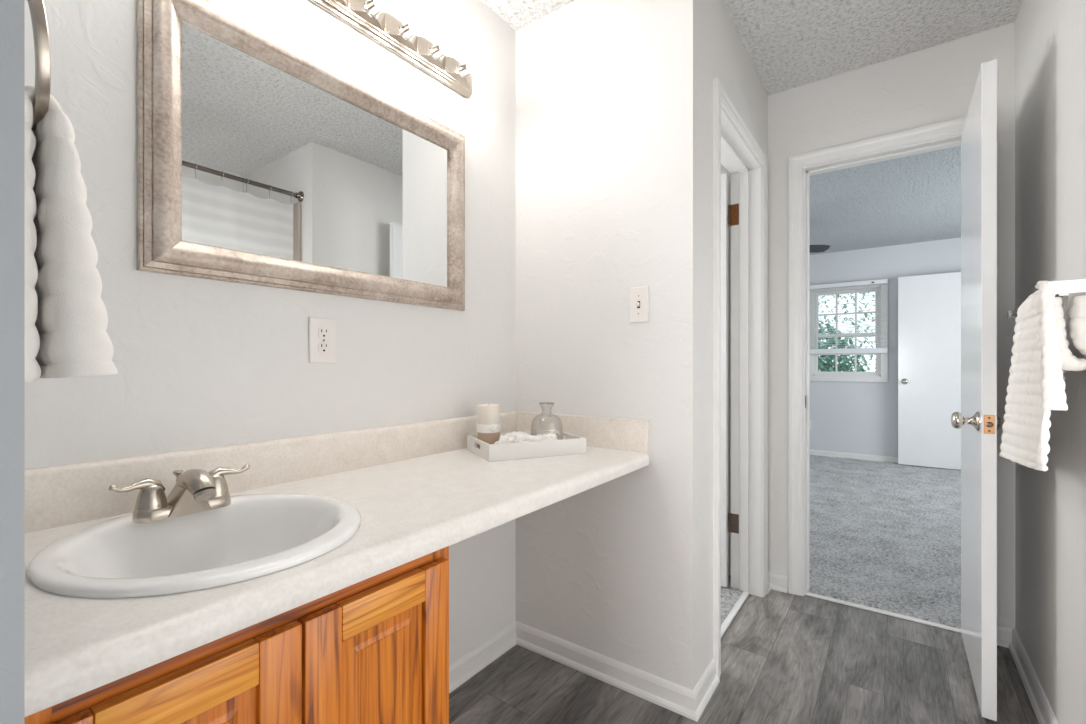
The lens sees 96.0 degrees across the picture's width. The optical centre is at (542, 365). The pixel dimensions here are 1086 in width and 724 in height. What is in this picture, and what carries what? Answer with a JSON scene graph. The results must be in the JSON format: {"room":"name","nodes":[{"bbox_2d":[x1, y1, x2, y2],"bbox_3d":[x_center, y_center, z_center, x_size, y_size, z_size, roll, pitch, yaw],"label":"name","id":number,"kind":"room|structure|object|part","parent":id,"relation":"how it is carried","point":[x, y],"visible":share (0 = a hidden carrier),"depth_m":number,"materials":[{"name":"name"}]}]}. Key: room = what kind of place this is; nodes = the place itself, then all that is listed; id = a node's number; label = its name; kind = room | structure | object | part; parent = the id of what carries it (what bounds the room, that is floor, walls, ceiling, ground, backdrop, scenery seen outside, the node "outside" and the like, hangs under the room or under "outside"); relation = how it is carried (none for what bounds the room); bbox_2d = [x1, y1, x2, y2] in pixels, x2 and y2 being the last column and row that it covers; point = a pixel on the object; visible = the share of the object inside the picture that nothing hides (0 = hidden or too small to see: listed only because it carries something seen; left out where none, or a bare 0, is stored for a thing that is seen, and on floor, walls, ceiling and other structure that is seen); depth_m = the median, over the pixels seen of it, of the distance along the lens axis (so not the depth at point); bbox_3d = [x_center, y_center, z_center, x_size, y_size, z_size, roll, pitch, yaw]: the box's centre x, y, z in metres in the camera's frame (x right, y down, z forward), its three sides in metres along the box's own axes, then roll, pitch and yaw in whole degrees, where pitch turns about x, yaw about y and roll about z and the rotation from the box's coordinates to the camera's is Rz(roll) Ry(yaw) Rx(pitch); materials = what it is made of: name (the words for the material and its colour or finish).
{"room":"bathroom","nodes":[
{"label":"bathroom","id":0,"kind":"room"},
{"bbox_2d":[0,0,23,723],"bbox_3d":[-0.714,-0.119,0.521,0.702,2.440,0.130,0,0,36],"label":"wall","id":1,"kind":"structure","parent":0,"point":[11,11],"depth_m":0.36,"materials":[{"name":"grey paint"}]},
{"bbox_2d":[26,0,50,129],"bbox_3d":[-0.624,-0.378,0.571,0.170,0.186,0.056,0,0,36],"label":"towel ring","id":2,"kind":"object","parent":1,"relation":"attached to","point":[41,100],"visible":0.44,"depth_m":0.54,"materials":[{"name":"silver metal"}]},
{"bbox_2d":[24,86,117,382],"bbox_3d":[-0.605,-0.153,0.601,0.165,0.344,0.112,0,0,36],"label":"hand towel","id":3,"kind":"object","parent":2,"relation":"hanging from","point":[66,316],"visible":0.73,"depth_m":0.56,"materials":[{"name":"white fabric"}]},
{"bbox_2d":[24,0,515,664],"bbox_3d":[-0.580,-0.119,1.392,0.100,2.440,1.699,0,0,36],"label":"wall","id":4,"kind":"structure","parent":0,"point":[200,363],"depth_m":1.21,"materials":[{"name":"white paint"}]},
{"bbox_2d":[24,411,517,532],"bbox_3d":[-0.526,0.236,1.362,0.020,0.106,1.451,0,0,36],"label":"backsplash","id":5,"kind":"structure","parent":4,"relation":"attached to","point":[55,496],"depth_m":1.12,"materials":[{"name":"laminate"}]},
{"bbox_2d":[137,0,464,310],"bbox_3d":[-0.535,-0.496,1.339,0.032,0.612,0.909,0,0,36],"label":"wall mirror","id":6,"kind":"object","parent":4,"relation":"attached to","point":[261,161],"visible":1,"depth_m":1.20,"materials":[{"name":"silver glass"}]},
{"bbox_2d":[182,22,447,286],"bbox_3d":[-0.545,-0.496,1.346,0.004,0.472,0.769,0,0,36],"label":"mirror glass","id":7,"kind":"object","parent":6,"relation":"attached to","point":[281,163],"depth_m":1.24,"materials":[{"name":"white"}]},
{"bbox_2d":[309,317,336,362],"bbox_3d":[-0.582,-0.066,1.295,0.008,0.119,0.077,0,0,36],"label":"wall outlet","id":8,"kind":"object","parent":4,"relation":"attached to","point":[322,331],"visible":1,"depth_m":1.29,"materials":[{"name":"white plastic"}]},
{"bbox_2d":[318,327,328,338],"bbox_3d":[-0.580,-0.085,1.294,0.003,0.033,0.029,0,0,36],"label":"receptacle","id":9,"kind":"object","parent":8,"relation":"attached to","point":[323,332],"depth_m":1.29,"materials":[{"name":"white plastic"}]},
{"bbox_2d":[318,342,328,353],"bbox_3d":[-0.580,-0.046,1.294,0.003,0.033,0.029,0,0,36],"label":"receptacle","id":10,"kind":"object","parent":8,"relation":"attached to","point":[323,347],"depth_m":1.29,"materials":[{"name":"white plastic"}]},
{"bbox_2d":[308,0,485,97],"bbox_3d":[-0.493,-0.998,1.307,0.138,0.106,0.993,0,0,36],"label":"vanity light bar","id":11,"kind":"object","parent":4,"relation":"attached to","point":[373,19],"visible":1,"depth_m":1.46,"materials":[{"name":"silver metal"}]},
{"bbox_2d":[364,0,383,18],"bbox_3d":[-0.464,-0.998,1.357,0.041,0.047,0.047,0,0,36],"label":"socket","id":12,"kind":"object","parent":11,"relation":"attached to","point":[372,10],"depth_m":1.35,"materials":[{"name":"silver metal"}]},
{"bbox_3d":[-0.429,-0.998,1.332,0.064,0.060,0.060,0,0,36],"label":"light bulb","id":13,"kind":"part","parent":11,"relation":"part of","materials":[{"name":"white glass"}]},
{"bbox_2d":[399,20,416,40],"bbox_3d":[-0.395,-0.998,1.453,0.041,0.047,0.047,0,0,36],"label":"socket","id":14,"kind":"object","parent":11,"relation":"attached to","point":[406,31],"depth_m":1.45,"materials":[{"name":"silver metal"}]},
{"bbox_3d":[-0.360,-0.998,1.428,0.064,0.060,0.060,0,0,36],"label":"light bulb","id":15,"kind":"part","parent":11,"relation":"part of","materials":[{"name":"white glass"}]},
{"bbox_2d":[430,42,446,60],"bbox_3d":[-0.326,-0.998,1.548,0.041,0.047,0.047,0,0,36],"label":"socket","id":16,"kind":"object","parent":11,"relation":"attached to","point":[437,52],"depth_m":1.54,"materials":[{"name":"silver metal"}]},
{"bbox_3d":[-0.291,-0.998,1.523,0.064,0.060,0.060,0,0,36],"label":"light bulb","id":17,"kind":"part","parent":11,"relation":"part of","materials":[{"name":"white glass"}]},
{"bbox_2d":[457,60,472,77],"bbox_3d":[-0.257,-0.998,1.644,0.041,0.047,0.047,0,0,36],"label":"socket","id":18,"kind":"object","parent":11,"relation":"attached to","point":[464,70],"depth_m":1.64,"materials":[{"name":"silver metal"}]},
{"bbox_3d":[-0.222,-0.998,1.619,0.064,0.060,0.060,0,0,36],"label":"light bulb","id":19,"kind":"part","parent":11,"relation":"part of","materials":[{"name":"white glass"}]},
{"bbox_2d":[449,621,515,692],"bbox_3d":[-0.356,1.062,1.598,0.021,0.078,0.871,0,0,36],"label":"baseboard","id":20,"kind":"structure","parent":4,"relation":"attached to","point":[474,661],"depth_m":1.78,"materials":[{"name":"white wood"}]},
{"bbox_2d":[516,0,696,721],"bbox_3d":[0.217,-0.119,1.780,0.738,2.440,0.137,0,0,36],"label":"wall","id":21,"kind":"structure","parent":0,"point":[583,68],"depth_m":1.76,"materials":[{"name":"white paint"}]},
{"bbox_2d":[629,286,648,322],"bbox_3d":[0.318,-0.203,1.635,0.070,0.119,0.021,0,0,36],"label":"light switch","id":22,"kind":"object","parent":21,"relation":"attached to","point":[638,296],"visible":1,"depth_m":1.64,"materials":[{"name":"white plastic"}]},
{"bbox_2d":[651,0,766,689],"bbox_3d":[0.737,-0.119,2.025,0.140,2.440,1.101,0,0,36],"label":"wall","id":23,"kind":"structure","parent":0,"point":[694,43],"depth_m":1.59,"materials":[{"name":"white paint"}]},
{"bbox_2d":[693,658,719,721],"bbox_3d":[0.537,1.062,1.610,0.021,0.078,0.235,0,0,36],"label":"baseboard","id":24,"kind":"structure","parent":23,"relation":"attached to","point":[707,684],"depth_m":1.60,"materials":[{"name":"white wood"}]},
{"bbox_2d":[721,173,738,586],"bbox_3d":[0.643,0.073,2.582,0.741,2.016,0.039,0,0,36],"label":"door","id":25,"kind":"structure","parent":23,"relation":"in","point":[729,213],"depth_m":2.38,"materials":[{"name":"white wood"}]},
{"bbox_2d":[721,591,748,637],"bbox_3d":[0.779,1.095,2.078,0.030,0.012,0.692,0,0,36],"label":"trim","id":26,"kind":"structure","parent":23,"relation":"attached to","point":[741,600],"depth_m":2.15,"materials":[{"name":"white wood"}]},
{"bbox_2d":[713,78,767,677],"bbox_3d":[0.840,0.051,2.034,0.017,2.101,0.814,0,0,36],"label":"door frame","id":27,"kind":"structure","parent":23,"relation":"attached to","point":[721,99],"depth_m":1.72,"materials":[{"name":"white wood"}]},
{"bbox_2d":[721,108,760,596],"bbox_3d":[0.777,0.071,2.080,0.140,2.060,0.732,0,0,36],"label":"trim","id":28,"kind":"structure","parent":23,"relation":"attached to","point":[737,158],"depth_m":2.35,"materials":[{"name":"white wood"}]},
{"bbox_2d":[768,573,770,593],"bbox_3d":[1.101,1.062,2.392,0.021,0.078,0.079,0,0,36],"label":"baseboard","id":29,"kind":"structure","parent":23,"relation":"attached to","point":[769,585],"depth_m":2.40,"materials":[{"name":"white wood"}]},
{"bbox_2d":[449,455,1038,723],"bbox_3d":[1.584,1.115,2.964,4.900,0.072,6.782,0,0,36],"label":"floor","id":30,"kind":"structure","parent":0,"point":[787,658],"depth_m":1.89,"materials":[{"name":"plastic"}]},
{"bbox_2d":[24,546,448,723],"bbox_3d":[-0.559,0.714,0.849,0.560,0.774,0.578,0,0,36],"label":"vanity cabinet","id":31,"kind":"object","parent":30,"relation":"on","point":[375,649],"visible":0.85,"depth_m":0.71,"materials":[{"name":"brown wood"}]},
{"bbox_3d":[-0.423,0.388,0.575,0.019,0.055,0.161,0,0,36],"label":"rail","id":32,"kind":"part","parent":31,"relation":"part of","materials":[{"name":"brown wood"}]},
{"bbox_3d":[-0.426,0.668,0.577,0.012,0.522,0.178,0,0,36],"label":"cabinet door","id":33,"kind":"part","parent":31,"relation":"part of","materials":[{"name":"brown wood"}]},
{"bbox_2d":[24,411,648,716],"bbox_3d":[-0.299,0.258,1.198,0.580,0.150,1.451,0,0,36],"label":"countertop","id":34,"kind":"structure","parent":31,"relation":"on","point":[417,490],"depth_m":0.93,"materials":[{"name":"beige stone-look laminate"}]},
{"bbox_2d":[109,464,249,522],"bbox_3d":[-0.668,0.232,0.915,0.160,0.087,0.163,0,0,-8],"label":"faucet","id":35,"kind":"object","parent":34,"relation":"on","point":[194,490],"visible":1,"depth_m":0.88,"materials":[{"name":"silver metal"}]},
{"bbox_3d":[-0.715,0.219,0.862,0.023,0.034,0.081,0,0,36],"label":"lever","id":36,"kind":"part","parent":35,"relation":"part of","materials":[{"name":"silver metal"}]},
{"bbox_3d":[-0.704,0.234,0.879,0.047,0.042,0.047,0,0,36],"label":"handle","id":37,"kind":"part","parent":35,"relation":"part of","materials":[{"name":"silver metal"}]},
{"bbox_3d":[-0.694,0.229,0.929,0.017,0.060,0.017,0,0,36],"label":"lift rod","id":38,"kind":"part","parent":35,"relation":"part of","materials":[{"name":"silver metal"}]},
{"bbox_3d":[-0.674,0.265,0.919,0.059,0.020,0.154,0,0,36],"label":"deck plate","id":39,"kind":"part","parent":35,"relation":"part of","materials":[{"name":"silver metal"}]},
{"bbox_3d":[-0.666,0.244,0.912,0.066,0.056,0.068,0,0,36],"label":"spout","id":40,"kind":"part","parent":35,"relation":"part of","materials":[{"name":"silver metal"}]},
{"bbox_3d":[-0.645,0.234,0.961,0.047,0.042,0.047,0,0,36],"label":"handle","id":41,"kind":"part","parent":35,"relation":"part of","materials":[{"name":"silver metal"}]},
{"bbox_3d":[-0.632,0.219,0.976,0.023,0.034,0.081,0,0,36],"label":"lever","id":42,"kind":"part","parent":35,"relation":"part of","materials":[{"name":"silver metal"}]},
{"bbox_2d":[28,493,360,597],"bbox_3d":[-0.552,0.361,0.833,0.471,0.172,0.448,0,0,36],"label":"sink","id":43,"kind":"object","parent":34,"relation":"in","point":[255,535],"visible":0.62,"depth_m":0.87,"materials":[{"name":"white ceramic"}]},
{"bbox_2d":[467,430,585,461],"bbox_3d":[-0.059,0.264,1.636,0.335,0.050,0.232,0,0,-25],"label":"serving tray","id":44,"kind":"object","parent":34,"relation":"on","point":[576,444],"visible":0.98,"depth_m":1.54,"materials":[{"name":"white paint"}]},
{"bbox_3d":[-0.207,0.264,1.566,0.009,0.050,0.214,0,0,-25],"label":"handle","id":45,"kind":"part","parent":44,"relation":"part of","materials":[{"name":"white paint"}]},
{"bbox_2d":[477,403,499,447],"bbox_3d":[-0.181,0.203,1.623,0.079,0.154,0.079,0,0,18],"label":"pillar candle","id":46,"kind":"object","parent":44,"relation":"on","point":[488,415],"visible":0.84,"depth_m":1.59,"materials":[{"name":"beige wax"}]},
{"bbox_2d":[494,431,557,443],"bbox_3d":[-0.052,0.244,1.560,0.216,0.070,0.071,0,0,-24],"label":"washcloth","id":47,"kind":"object","parent":44,"relation":"in","point":[514,437],"visible":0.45,"depth_m":1.53,"materials":[{"name":"white fabric"}]},
{"bbox_2d":[531,402,562,438],"bbox_3d":[0.013,0.204,1.665,0.109,0.152,0.109,0,0,36],"label":"glass bottle","id":48,"kind":"object","parent":44,"relation":"in","point":[548,403],"visible":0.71,"depth_m":1.66,"materials":[{"name":"clear glass"}]},
{"bbox_2d":[534,431,560,439],"bbox_3d":[0.013,0.250,1.666,0.100,0.049,0.102,0,0,36],"label":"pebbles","id":49,"kind":"object","parent":48,"relation":"in","point":[558,436],"visible":0.19,"depth_m":1.66,"materials":[{"name":"white stone"}]},
{"bbox_3d":[0.088,0.264,1.705,0.009,0.050,0.214,0,0,-25],"label":"handle","id":50,"kind":"part","parent":44,"relation":"part of","materials":[{"name":"white paint"}]},
{"bbox_3d":[-0.261,0.388,0.800,0.019,0.055,0.158,0,0,36],"label":"rail","id":51,"kind":"part","parent":31,"relation":"part of","materials":[{"name":"brown wood"}]},
{"bbox_3d":[-0.263,0.668,0.802,0.012,0.522,0.175,0,0,36],"label":"cabinet door","id":52,"kind":"part","parent":31,"relation":"part of","materials":[{"name":"brown wood"}]},
{"bbox_2d":[898,272,960,469],"bbox_3d":[4.172,0.059,5.089,0.770,2.036,0.103,0,0,36],"label":"door","id":53,"kind":"structure","parent":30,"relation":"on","point":[929,306],"depth_m":5.16,"materials":[{"name":"white wood"}]},
{"bbox_3d":[3.898,0.176,5.265,0.064,0.064,0.068,0,0,36],"label":"knob","id":54,"kind":"part","parent":53,"relation":"part of","materials":[{"name":"silver metal"}]},
{"bbox_2d":[481,0,1021,254],"bbox_3d":[1.619,-1.369,3.012,5.140,0.060,6.900,0,0,36],"label":"ceiling","id":55,"kind":"structure","parent":0,"point":[789,44],"depth_m":2.13,"materials":[{"name":"white paint"}]},
{"bbox_2d":[810,245,829,252],"bbox_3d":[2.025,-1.194,4.618,0.990,0.290,0.990,0,0,-44],"label":"ceiling fan","id":56,"kind":"object","parent":55,"relation":"hanging from","point":[813,248],"visible":0.02,"depth_m":4.59,"materials":[{"name":"metal"}]},
{"bbox_2d":[721,22,1014,626],"bbox_3d":[1.204,-0.119,2.438,4.900,2.440,0.115,0,0,36],"label":"wall","id":57,"kind":"structure","parent":0,"point":[935,84],"depth_m":2.16,"materials":[{"name":"white paint"}]},
{"bbox_2d":[768,571,787,592],"bbox_3d":[1.148,1.062,2.395,0.093,0.078,0.021,0,0,36],"label":"baseboard","id":58,"kind":"structure","parent":57,"relation":"attached to","point":[778,582],"depth_m":2.39,"materials":[{"name":"white wood"}]},
{"bbox_2d":[788,116,966,595],"bbox_3d":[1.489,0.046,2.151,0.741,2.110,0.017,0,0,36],"label":"door frame","id":59,"kind":"structure","parent":57,"relation":"attached to","point":[796,163],"depth_m":2.34,"materials":[{"name":"white wood"}]},
{"bbox_2d":[805,592,960,632],"bbox_3d":[1.507,1.097,2.176,0.601,0.008,0.028,0,0,36],"label":"trim","id":60,"kind":"structure","parent":57,"relation":"attached to","point":[930,623],"depth_m":2.16,"materials":[{"name":"white wood"}]},
{"bbox_2d":[951,59,1004,720],"bbox_3d":[1.541,0.077,1.737,0.171,2.024,0.604,0,0,36],"label":"door","id":61,"kind":"structure","parent":57,"relation":"in","point":[978,420],"depth_m":1.52,"materials":[{"name":"white wood"}]},
{"bbox_3d":[1.369,0.180,1.587,0.068,0.064,0.064,0,0,36],"label":"knob","id":62,"kind":"part","parent":61,"relation":"part of","materials":[{"name":"silver metal"}]},
{"bbox_3d":[1.372,0.182,1.502,0.025,0.058,0.002,0,0,36],"label":"latch plate","id":63,"kind":"part","parent":61,"relation":"part of","materials":[{"name":"gold metal"}]},
{"bbox_3d":[1.453,0.180,1.526,0.068,0.064,0.064,0,0,36],"label":"knob","id":64,"kind":"part","parent":61,"relation":"part of","materials":[{"name":"silver metal"}]},
{"bbox_2d":[997,623,1012,647],"bbox_3d":[1.810,1.062,1.917,0.064,0.078,0.021,0,0,36],"label":"baseboard","id":65,"kind":"structure","parent":57,"relation":"attached to","point":[1004,632],"depth_m":1.92,"materials":[{"name":"white wood"}]},
{"bbox_2d":[1013,327,1014,627],"bbox_3d":[1.838,0.437,1.906,0.006,1.172,0.006,0,0,36],"label":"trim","id":66,"kind":"structure","parent":57,"relation":"attached to","point":[1013,327],"depth_m":1.91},
{"bbox_2d":[810,238,960,456],"bbox_3d":[3.603,-0.119,5.761,4.900,2.440,0.120,0,0,36],"label":"wall","id":67,"kind":"structure","parent":0,"point":[848,417],"depth_m":5.59,"materials":[{"name":"grey paint"}]},
{"bbox_2d":[810,283,887,381],"bbox_3d":[3.577,-0.384,5.769,0.810,1.150,0.138,0,0,36],"label":"window","id":68,"kind":"structure","parent":67,"relation":"attached to","point":[881,374],"depth_m":5.70,"materials":[{"name":"clear glass"}]},
{"bbox_3d":[3.574,-0.130,5.764,0.656,0.488,0.030,0,0,36],"label":"sash","id":69,"kind":"part","parent":68,"relation":"part of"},
{"bbox_3d":[3.594,-0.611,5.792,0.656,0.553,0.030,0,0,36],"label":"sash","id":70,"kind":"part","parent":68,"relation":"part of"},
{"bbox_2d":[810,279,887,353],"bbox_3d":[3.518,-0.547,5.688,0.804,0.827,0.060,0,0,36],"label":"window blind","id":71,"kind":"object","parent":67,"relation":"attached to","point":[880,281],"visible":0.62,"depth_m":5.65,"materials":[{"name":"white plastic"}]},
{"bbox_3d":[3.522,-0.164,5.692,0.804,0.060,0.038,0,0,36],"label":"rail","id":72,"kind":"part","parent":71,"relation":"part of","materials":[{"name":"white plastic"}]},
{"bbox_3d":[3.749,-0.554,5.511,0.004,0.730,0.004,0,0,36],"label":"ladder cord","id":73,"kind":"part","parent":71,"relation":"part of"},
{"bbox_2d":[810,449,897,462],"bbox_3d":[3.561,1.062,5.704,4.900,0.078,0.021,0,0,36],"label":"baseboard","id":74,"kind":"structure","parent":67,"relation":"attached to","point":[812,452],"depth_m":5.67,"materials":[{"name":"white wood"}]},
{"bbox_2d":[1015,0,1085,723],"bbox_3d":[1.579,-0.119,1.444,0.115,2.440,1.059,0,0,36],"label":"wall","id":75,"kind":"structure","parent":0,"point":[1050,35],"depth_m":1.46,"materials":[{"name":"white paint"}]},
{"bbox_2d":[1009,628,1058,723],"bbox_3d":[1.517,1.062,1.475,0.021,0.078,1.080,0,0,36],"label":"baseboard","id":76,"kind":"structure","parent":75,"relation":"attached to","point":[1043,711],"depth_m":1.63,"materials":[{"name":"white wood"}]},
{"bbox_2d":[1007,278,1085,317],"bbox_3d":[1.381,-0.169,1.353,0.099,0.048,0.634,0,0,36],"label":"towel bar","id":77,"kind":"object","parent":75,"relation":"attached to","point":[1061,288],"visible":0.61,"depth_m":1.11,"materials":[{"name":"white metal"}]},
{"bbox_3d":[1.562,-0.167,1.586,0.078,0.044,0.044,0,0,36],"label":"post","id":78,"kind":"part","parent":77,"relation":"part of","materials":[{"name":"silver metal"}]},
{"bbox_2d":[999,280,1069,470],"bbox_3d":[1.299,0.042,1.289,0.095,0.474,0.501,0,0,36],"label":"bath towel","id":79,"kind":"object","parent":77,"relation":"hanging from","point":[1036,387],"visible":0.92,"depth_m":1.18,"materials":[{"name":"white fabric"}]},
{"bbox_3d":[1.202,-0.178,1.105,0.099,0.031,0.024,0,0,36],"label":"post","id":80,"kind":"part","parent":77,"relation":"part of","materials":[{"name":"white metal"}]},
{"bbox_2d":[1053,295,1085,370],"bbox_3d":[1.216,-0.072,1.132,0.083,0.172,0.061,0,0,36],"label":"hand towel","id":81,"kind":"object","parent":77,"relation":"hanging from","point":[1077,323],"visible":0.73,"depth_m":1.11,"materials":[{"name":"white fabric"}]},
{"label":"outside","id":82,"kind":"structure","parent":0,"visible":0},
{"bbox_3d":[8.798,1.651,13.900,30.000,0.100,19.160,0,0,36],"label":"ground","id":83,"kind":"structure","parent":82,"visible":0},
{"bbox_2d":[818,320,867,371],"bbox_3d":[4.379,0.397,8.285,2.021,2.415,2.107,0,0,36],"label":"tree","id":84,"kind":"object","parent":83,"relation":"on","point":[825,363],"visible":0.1,"depth_m":7.78,"materials":[{"name":"green plant"}]},
{"bbox_2d":[818,292,875,371],"bbox_3d":[7.605,-1.111,11.134,3.344,5.428,3.393,0,0,36],"label":"tree","id":85,"kind":"object","parent":83,"relation":"on","point":[858,326],"visible":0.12,"depth_m":11.24,"materials":[{"name":"green plant"}]}
]}

